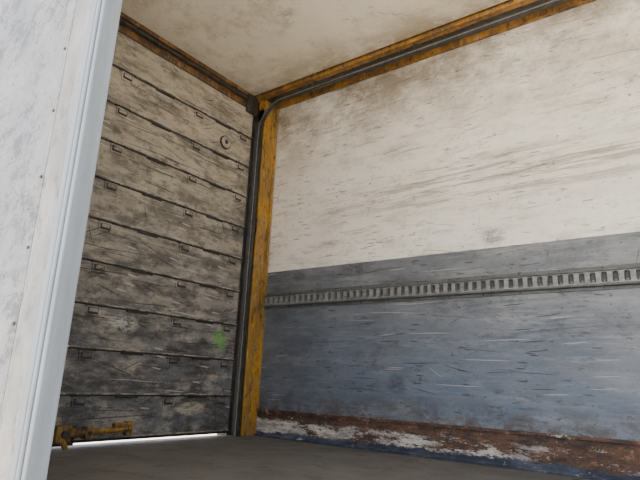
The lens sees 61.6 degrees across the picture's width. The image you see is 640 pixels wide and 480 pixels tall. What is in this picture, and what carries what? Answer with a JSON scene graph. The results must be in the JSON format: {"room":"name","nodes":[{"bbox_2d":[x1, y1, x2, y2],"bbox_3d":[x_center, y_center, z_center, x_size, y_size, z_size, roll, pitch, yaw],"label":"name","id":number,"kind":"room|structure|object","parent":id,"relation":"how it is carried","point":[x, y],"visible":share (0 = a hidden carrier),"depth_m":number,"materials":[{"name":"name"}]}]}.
{"room":"truck cargo box","nodes":[
{"label":"truck cargo box","id":0,"kind":"room"},
{"bbox_2d":[121,0,506,95],"bbox_3d":[1.026,-1.836,2.312,5.760,0.050,2.540,-8,-18,36],"label":"ceiling","id":1,"kind":"structure","parent":0,"point":[261,46],"depth_m":3.75,"materials":[{"name":"white paint"}]},
{"bbox_2d":[118,12,258,116],"bbox_3d":[-1.278,-1.389,3.823,0.190,0.240,2.250,-8,-18,36],"label":"trim","id":2,"kind":"structure","parent":1,"relation":"attached to","point":[128,26],"depth_m":4.07,"materials":[{"name":"brown paint"}]},
{"bbox_2d":[55,30,252,442],"bbox_3d":[-1.286,-0.095,3.449,0.055,2.626,2.195,-8,-18,36],"label":"shutter door","id":3,"kind":"structure","parent":2,"relation":"attached to","point":[151,343],"depth_m":3.67,"materials":[{"name":"wood"}]},
{"bbox_2d":[52,421,132,449],"bbox_3d":[-1.310,1.121,3.067,0.072,0.147,0.535,-8,-18,36],"label":"latch","id":4,"kind":"object","parent":3,"relation":"attached to","point":[64,435],"visible":0.9,"depth_m":3.02,"materials":[{"name":"yellow paint"}]},
{"bbox_2d":[46,435,592,479],"bbox_3d":[0.927,0.937,1.559,5.700,0.100,2.450,-8,-18,36],"label":"floor","id":5,"kind":"structure","parent":0,"point":[211,457],"depth_m":2.76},
{"bbox_2d":[0,0,122,479],"bbox_3d":[-1.339,-0.505,2.115,1.758,3.020,0.061,-8,-18,36],"label":"wall","id":6,"kind":"structure","parent":5,"relation":"attached to","point":[56,56],"depth_m":1.56,"materials":[{"name":"metal"}]},
{"bbox_2d":[217,100,278,436],"bbox_3d":[-0.574,0.172,4.406,0.225,2.900,0.200,-8,-18,36],"label":"post","id":7,"kind":"object","parent":5,"relation":"on","point":[256,315],"visible":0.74,"depth_m":4.32,"materials":[{"name":"yellow paint"}]},
{"bbox_2d":[258,0,639,440],"bbox_3d":[1.772,-0.184,2.862,5.600,2.800,0.050,-8,-18,36],"label":"wall","id":8,"kind":"structure","parent":0,"point":[517,150],"depth_m":3.42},
{"bbox_2d":[234,0,569,436],"bbox_3d":[1.639,-0.185,2.693,5.515,2.705,0.032,-8,-18,36],"label":"track","id":9,"kind":"object","parent":8,"relation":"attached to","point":[550,3],"visible":1,"depth_m":4.08,"materials":[{"name":"metal"}]},
{"bbox_2d":[255,0,595,109],"bbox_3d":[1.729,-1.516,3.118,5.650,0.100,0.215,-8,-18,36],"label":"trim","id":10,"kind":"structure","parent":8,"relation":"attached to","point":[503,9],"depth_m":3.83,"materials":[{"name":"orange paint"}]},
{"bbox_2d":[254,408,639,479],"bbox_3d":[1.727,1.058,2.476,5.515,0.200,0.030,-8,-18,36],"label":"baseboard","id":11,"kind":"structure","parent":8,"relation":"attached to","point":[593,458],"depth_m":3.11,"materials":[{"name":"metal"}]},
{"bbox_2d":[263,263,639,309],"bbox_3d":[1.758,0.166,2.712,5.490,0.130,0.036,-8,-18,36],"label":"rail","id":12,"kind":"object","parent":8,"relation":"attached to","point":[622,276],"visible":1,"depth_m":3.31,"materials":[{"name":"metal"}]},
{"label":"outside","id":13,"kind":"structure","parent":0,"visible":0},
{"bbox_2d":[73,434,216,444],"bbox_3d":[-0.601,2.704,3.806,120.000,0.100,120.000,-8,-18,36],"label":"ground","id":14,"kind":"structure","parent":13,"point":[205,434],"depth_m":13.59,"materials":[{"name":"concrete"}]}
]}

